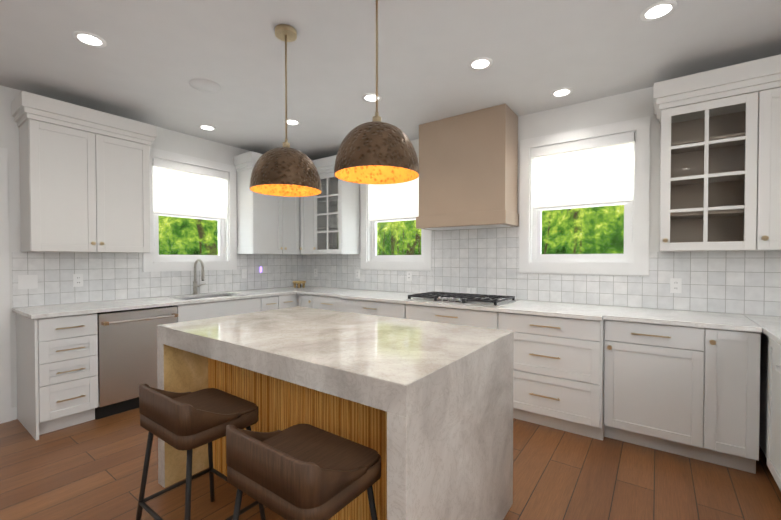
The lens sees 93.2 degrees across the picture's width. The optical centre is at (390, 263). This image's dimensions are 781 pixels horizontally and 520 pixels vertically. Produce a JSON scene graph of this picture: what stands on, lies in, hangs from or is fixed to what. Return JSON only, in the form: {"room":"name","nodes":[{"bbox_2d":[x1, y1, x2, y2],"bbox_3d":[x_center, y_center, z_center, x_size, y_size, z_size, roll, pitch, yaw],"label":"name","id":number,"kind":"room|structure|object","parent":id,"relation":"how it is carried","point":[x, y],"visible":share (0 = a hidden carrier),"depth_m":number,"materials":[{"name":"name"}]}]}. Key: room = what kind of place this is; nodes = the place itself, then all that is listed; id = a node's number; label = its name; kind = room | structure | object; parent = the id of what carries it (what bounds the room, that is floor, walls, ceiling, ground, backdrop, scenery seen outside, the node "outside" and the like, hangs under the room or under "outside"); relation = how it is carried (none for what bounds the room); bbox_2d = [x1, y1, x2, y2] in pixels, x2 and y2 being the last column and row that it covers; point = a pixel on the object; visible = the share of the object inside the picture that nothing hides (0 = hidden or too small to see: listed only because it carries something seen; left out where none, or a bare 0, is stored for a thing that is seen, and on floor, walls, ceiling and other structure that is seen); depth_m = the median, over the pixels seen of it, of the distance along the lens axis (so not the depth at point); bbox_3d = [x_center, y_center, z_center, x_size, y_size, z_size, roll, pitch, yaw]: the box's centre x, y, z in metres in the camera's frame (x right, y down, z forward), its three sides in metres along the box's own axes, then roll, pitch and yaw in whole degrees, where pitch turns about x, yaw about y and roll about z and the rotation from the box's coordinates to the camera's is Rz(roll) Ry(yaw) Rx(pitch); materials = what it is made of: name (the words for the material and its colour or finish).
{"room":"kitchen","nodes":[
{"label":"kitchen","id":0,"kind":"room"},
{"bbox_2d":[0,85,249,407],"bbox_3d":[-3.462,-0.070,2.611,0.150,2.700,7.150,1,1,36],"label":"wall","id":1,"kind":"structure","parent":0,"point":[179,143],"depth_m":3.03,"materials":[{"name":"paint"}]},
{"bbox_2d":[0,147,16,423],"bbox_3d":[-3.426,0.181,2.515,0.023,2.200,1.232,1,1,36],"label":"door frame","id":2,"kind":"structure","parent":1,"relation":"attached to","point":[8,413],"depth_m":2.96,"materials":[{"name":"white paint"}]},
{"bbox_2d":[11,91,156,252],"bbox_3d":[-2.646,-0.704,3.257,0.384,1.203,0.920,1,1,36],"label":"upper cabinet","id":3,"kind":"object","parent":1,"relation":"attached to","point":[84,181],"visible":1,"depth_m":3.09,"materials":[{"name":"paint"}]},
{"bbox_2d":[12,252,303,307],"bbox_3d":[-2.199,0.127,4.224,0.007,0.487,3.000,1,1,36],"label":"tile backsplash","id":4,"kind":"structure","parent":1,"relation":"attached to","point":[106,276],"depth_m":3.62,"materials":[{"name":"white tile"}]},
{"bbox_2d":[18,275,37,288],"bbox_3d":[-3.018,0.150,3.076,0.012,0.115,0.118,1,1,36],"label":"light switch","id":5,"kind":"object","parent":4,"relation":"attached to","point":[27,281],"visible":1,"depth_m":3.08,"materials":[{"name":"white plastic"}]},
{"bbox_2d":[73,274,82,286],"bbox_3d":[-2.827,0.149,3.345,0.006,0.115,0.070,1,1,36],"label":"electrical outlet","id":6,"kind":"object","parent":4,"relation":"attached to","point":[77,280],"visible":1,"depth_m":3.34,"materials":[{"name":"white plastic"}]},
{"bbox_2d":[241,269,246,277],"bbox_3d":[-1.854,0.126,4.684,0.012,0.115,0.070,1,1,36],"label":"light switch","id":7,"kind":"object","parent":4,"relation":"attached to","point":[243,273],"visible":1,"depth_m":4.68,"materials":[{"name":"white plastic"}]},
{"bbox_2d":[260,266,264,272],"bbox_3d":[-1.690,0.076,4.888,0.038,0.090,0.057,1,1,36],"label":"outlet","id":8,"kind":"object","parent":4,"relation":"attached to","point":[262,269],"visible":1,"depth_m":4.87,"materials":[{"name":"white plastic"}]},
{"bbox_2d":[143,147,236,271],"bbox_3d":[-2.278,-0.564,4.216,0.167,1.280,1.030,1,1,36],"label":"window","id":9,"kind":"structure","parent":1,"relation":"in","point":[183,186],"depth_m":4.18,"materials":[{"name":"white plastic"}]},
{"bbox_2d":[234,151,297,254],"bbox_3d":[-1.584,-0.725,4.723,0.383,1.202,0.679,1,1,36],"label":"upper cabinet","id":10,"kind":"object","parent":1,"relation":"attached to","point":[266,224],"depth_m":4.55,"materials":[{"name":"paint"}]},
{"bbox_2d":[0,408,780,519],"bbox_3d":[-0.117,1.364,0.303,8.300,0.100,7.300,1,1,36],"label":"floor","id":11,"kind":"structure","parent":0,"point":[91,470],"depth_m":2.17,"materials":[{"name":"brown wood"}]},
{"bbox_2d":[95,306,178,419],"bbox_3d":[-2.390,0.834,3.375,0.682,0.868,0.601,1,1,36],"label":"dishwasher","id":12,"kind":"object","parent":11,"relation":"on","point":[127,353],"visible":0.58,"depth_m":3.13,"materials":[{"name":"silver metal"}]},
{"bbox_2d":[16,294,297,440],"bbox_3d":[-1.920,0.816,4.054,0.652,0.885,3.005,1,1,36],"label":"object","id":13,"kind":"object","parent":11,"relation":"on","point":[57,372],"visible":0.38,"depth_m":2.85,"materials":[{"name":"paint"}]},
{"bbox_2d":[12,286,328,318],"bbox_3d":[-1.931,0.358,4.042,0.640,0.030,3.025,1,1,36],"label":"countertop","id":14,"kind":"structure","parent":13,"relation":"on","point":[45,311],"depth_m":3.38,"materials":[{"name":"stone"}]},
{"bbox_2d":[192,259,204,294],"bbox_3d":[-2.094,0.143,4.115,0.216,0.396,0.146,1,1,36],"label":"faucet","id":15,"kind":"object","parent":14,"relation":"on","point":[195,285],"visible":1,"depth_m":4.11,"materials":[{"name":"silver metal"}]},
{"bbox_2d":[184,295,232,299],"bbox_3d":[-1.969,0.489,4.008,0.414,0.228,0.704,1,1,36],"label":"sink","id":16,"kind":"object","parent":14,"relation":"in","point":[207,297],"visible":0.02,"depth_m":4.19,"materials":[{"name":"silver metal"}]},
{"bbox_2d":[293,281,305,287],"bbox_3d":[-1.261,0.281,5.103,0.176,0.091,0.176,1,1,36],"label":"stand","id":17,"kind":"object","parent":14,"relation":"on","point":[298,283],"visible":1,"depth_m":5.04,"materials":[{"name":"brown wood"}]},
{"bbox_2d":[136,384,265,519],"bbox_3d":[-0.881,0.923,1.714,0.501,0.742,0.390,1,1,36],"label":"stool","id":18,"kind":"object","parent":11,"relation":"on","point":[189,422],"visible":0.98,"depth_m":1.60,"materials":[{"name":"brown leather"}]},
{"bbox_2d":[208,358,386,519],"bbox_3d":[-0.282,0.871,2.166,1.580,0.830,0.764,1,1,36],"label":"kitchen island","id":19,"kind":"object","parent":11,"relation":"on","point":[281,404],"depth_m":1.77,"materials":[{"name":"brown wood"}]},
{"bbox_2d":[157,306,513,416],"bbox_3d":[-0.351,0.408,2.063,1.740,0.100,1.040,1,1,36],"label":"island countertop","id":20,"kind":"structure","parent":19,"relation":"on","point":[402,367],"depth_m":1.64,"materials":[{"name":"beige stone"}]},
{"bbox_2d":[226,424,380,519],"bbox_3d":[-0.298,0.929,1.292,0.501,0.742,0.390,1,1,36],"label":"stool","id":21,"kind":"object","parent":11,"relation":"on","point":[302,472],"visible":1,"depth_m":1.17,"materials":[{"name":"brown leather"}]},
{"bbox_2d":[157,342,513,519],"bbox_3d":[-0.351,0.873,2.070,1.740,0.830,1.040,1,1,36],"label":"panels","id":22,"kind":"object","parent":11,"relation":"on","point":[449,454],"visible":0.52,"depth_m":1.53,"materials":[{"name":"beige stone"}]},
{"bbox_2d":[298,294,760,473],"bbox_3d":[0.668,0.823,3.586,4.102,0.885,0.727,1,1,36],"label":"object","id":23,"kind":"object","parent":11,"relation":"on","point":[690,392],"visible":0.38,"depth_m":2.56,"materials":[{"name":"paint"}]},
{"bbox_2d":[297,288,761,332],"bbox_3d":[0.670,0.365,3.584,4.104,0.030,0.718,1,1,36],"label":"kitchen top","id":24,"kind":"object","parent":23,"relation":"on","point":[729,321],"visible":1,"depth_m":2.86,"materials":[{"name":"stone"}]},
{"bbox_2d":[406,291,516,306],"bbox_3d":[0.672,0.327,3.544,0.910,0.045,0.530,1,1,36],"label":"cooktop","id":25,"kind":"object","parent":24,"relation":"on","point":[469,299],"visible":1,"depth_m":3.45,"materials":[{"name":"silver metal"}]},
{"bbox_2d":[759,332,780,490],"bbox_3d":[2.057,0.855,1.431,0.629,0.885,2.590,1,1,36],"label":"base cabinet","id":26,"kind":"object","parent":11,"relation":"on","point":[770,410],"visible":0.67,"depth_m":2.09,"materials":[{"name":"paint"}]},
{"bbox_2d":[743,314,780,344],"bbox_3d":[2.043,0.397,1.422,0.650,0.030,2.610,1,1,36],"label":"countertop","id":27,"kind":"structure","parent":26,"relation":"on","point":[770,326],"depth_m":2.25,"materials":[{"name":"stone"}]},
{"bbox_2d":[775,365,780,373],"bbox_3d":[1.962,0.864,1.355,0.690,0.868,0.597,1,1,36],"label":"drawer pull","id":28,"kind":"object","parent":26,"relation":"attached to","point":[777,368],"visible":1,"depth_m":1.74,"materials":[{"name":"silver metal"}]},
{"bbox_2d":[0,0,780,159],"bbox_3d":[-0.117,-1.436,0.261,8.300,0.100,7.300,1,1,36],"label":"ceiling","id":29,"kind":"structure","parent":0,"point":[149,61],"depth_m":2.52,"materials":[{"name":"paint"}]},
{"bbox_2d":[72,31,106,47],"bbox_3d":[-1.894,-1.413,2.326,0.170,0.005,0.170,1,1,36],"label":"recessed light","id":30,"kind":"object","parent":29,"relation":"in","point":[89,39],"visible":1,"depth_m":2.32,"materials":[{"name":"white plastic"}]},
{"bbox_2d":[189,79,220,92],"bbox_3d":[-1.479,-1.423,2.951,0.230,0.004,0.230,1,1,36],"label":"ceiling speaker","id":31,"kind":"object","parent":29,"relation":"attached to","point":[204,85],"visible":1,"depth_m":2.94,"materials":[{"name":"paint"}]},
{"bbox_2d":[198,125,215,130],"bbox_3d":[-1.931,-1.436,3.896,0.170,0.005,0.170,1,1,36],"label":"recessed light","id":32,"kind":"object","parent":29,"relation":"in","point":[208,127],"visible":1,"depth_m":3.89,"materials":[{"name":"white plastic"}]},
{"bbox_2d":[249,24,321,196],"bbox_3d":[-0.635,-0.930,2.249,0.424,0.969,0.424,1,1,36],"label":"pendant light","id":33,"kind":"object","parent":29,"relation":"hanging from","point":[285,170],"visible":1,"depth_m":2.14,"materials":[{"name":"brown metal"}]},
{"bbox_2d":[283,119,300,124],"bbox_3d":[-0.996,-1.434,3.737,0.170,0.005,0.170,1,1,36],"label":"recessed light","id":34,"kind":"object","parent":29,"relation":"in","point":[293,122],"visible":0.88,"depth_m":3.74,"materials":[{"name":"white plastic"}]},
{"bbox_2d":[362,93,381,101],"bbox_3d":[-0.160,-1.425,3.170,0.170,0.005,0.170,1,1,36],"label":"recessed light","id":35,"kind":"object","parent":29,"relation":"in","point":[369,97],"visible":0.83,"depth_m":3.17,"materials":[{"name":"white plastic"}]},
{"bbox_2d":[334,0,418,183],"bbox_3d":[-0.068,-0.924,1.838,0.424,0.969,0.424,1,1,36],"label":"pendant light","id":36,"kind":"object","parent":29,"relation":"hanging from","point":[376,151],"visible":1,"depth_m":1.71,"materials":[{"name":"brown metal"}]},
{"bbox_2d":[468,57,492,69],"bbox_3d":[0.637,-1.417,2.617,0.170,0.005,0.170,1,1,36],"label":"recessed light","id":37,"kind":"object","parent":29,"relation":"in","point":[480,63],"visible":1,"depth_m":2.61,"materials":[{"name":"white plastic"}]},
{"bbox_2d":[551,88,572,96],"bbox_3d":[1.423,-1.424,3.072,0.170,0.005,0.170,1,1,36],"label":"recessed light","id":38,"kind":"object","parent":29,"relation":"in","point":[561,92],"visible":1,"depth_m":3.07,"materials":[{"name":"white plastic"}]},
{"bbox_2d":[640,0,677,20],"bbox_3d":[1.492,-1.409,2.059,0.170,0.005,0.170,1,1,36],"label":"recessed light","id":39,"kind":"object","parent":29,"relation":"in","point":[658,10],"visible":1,"depth_m":2.06,"materials":[{"name":"white plastic"}]},
{"bbox_2d":[360,86,683,276],"bbox_3d":[1.979,-0.079,3.178,8.300,2.700,0.150,1,1,36],"label":"wall","id":40,"kind":"structure","parent":0,"point":[631,105],"depth_m":3.15,"materials":[{"name":"paint"}]},
{"bbox_2d":[298,155,359,254],"bbox_3d":[-0.946,-0.728,4.939,1.164,1.202,0.420,1,1,36],"label":"upper cabinet","id":41,"kind":"object","parent":40,"relation":"attached to","point":[326,221],"depth_m":4.68,"materials":[{"name":"paint"}]},
{"bbox_2d":[361,159,431,270],"bbox_3d":[0.084,-0.569,4.526,1.040,1.280,0.167,1,1,36],"label":"window","id":42,"kind":"structure","parent":40,"relation":"in","point":[391,203],"depth_m":4.55,"materials":[{"name":"white plastic"}]},
{"bbox_2d":[416,103,518,230],"bbox_3d":[0.757,-0.899,3.705,0.937,1.074,0.390,1,1,36],"label":"range hood","id":43,"kind":"object","parent":40,"relation":"attached to","point":[468,170],"visible":1,"depth_m":3.51,"materials":[{"name":"paint"}]},
{"bbox_2d":[304,219,780,316],"bbox_3d":[0.961,-0.031,3.819,5.600,0.815,0.007,1,1,36],"label":"tile backsplash","id":44,"kind":"structure","parent":40,"relation":"attached to","point":[485,261],"depth_m":3.34,"materials":[{"name":"white tile"}]},
{"bbox_2d":[314,269,317,276],"bbox_3d":[-1.068,0.125,5.281,0.070,0.115,0.006,1,1,36],"label":"electrical outlet","id":45,"kind":"object","parent":44,"relation":"attached to","point":[315,272],"visible":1,"depth_m":5.28,"materials":[{"name":"white plastic"}]},
{"bbox_2d":[356,270,359,278],"bbox_3d":[-0.428,0.132,4.818,0.070,0.115,0.006,1,1,36],"label":"electrical outlet","id":46,"kind":"object","parent":44,"relation":"attached to","point":[357,273],"visible":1,"depth_m":4.81,"materials":[{"name":"white plastic"}]},
{"bbox_2d":[407,271,411,280],"bbox_3d":[0.220,0.142,4.349,0.070,0.115,0.006,1,1,36],"label":"electrical outlet","id":47,"kind":"object","parent":44,"relation":"attached to","point":[409,275],"visible":1,"depth_m":4.34,"materials":[{"name":"white plastic"}]},
{"bbox_2d":[467,288,475,293],"bbox_3d":[0.851,0.286,3.895,0.094,0.060,0.004,1,1,36],"label":"outlet","id":48,"kind":"object","parent":44,"relation":"attached to","point":[473,290],"visible":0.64,"depth_m":3.88,"materials":[{"name":"white plastic"}]},
{"bbox_2d":[670,278,681,292],"bbox_3d":[2.233,0.171,2.891,0.070,0.115,0.006,1,1,36],"label":"electrical outlet","id":49,"kind":"object","parent":44,"relation":"attached to","point":[675,285],"visible":1,"depth_m":2.89,"materials":[{"name":"white plastic"}]},
{"bbox_2d":[519,116,649,275],"bbox_3d":[1.716,-0.551,3.344,1.030,1.280,0.167,1,1,36],"label":"window","id":50,"kind":"structure","parent":40,"relation":"in","point":[606,165],"depth_m":3.26,"materials":[{"name":"white plastic"}]},
{"bbox_2d":[654,54,780,251],"bbox_3d":[2.453,-0.692,2.484,1.120,1.203,0.384,1,1,36],"label":"upper cabinet","id":51,"kind":"object","parent":40,"relation":"attached to","point":[720,173],"visible":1,"depth_m":2.54,"materials":[{"name":"paint"}]},
{"label":"outside","id":52,"kind":"structure","parent":0,"visible":0},
{"bbox_2d":[159,216,217,254],"bbox_3d":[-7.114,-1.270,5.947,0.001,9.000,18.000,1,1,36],"label":"trees","id":53,"kind":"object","parent":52,"point":[202,243],"depth_m":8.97,"materials":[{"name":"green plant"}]},
{"bbox_2d":[377,205,623,254],"bbox_3d":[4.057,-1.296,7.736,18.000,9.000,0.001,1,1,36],"label":"trees","id":54,"kind":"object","parent":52,"point":[408,231],"depth_m":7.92,"materials":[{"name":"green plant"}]}
]}

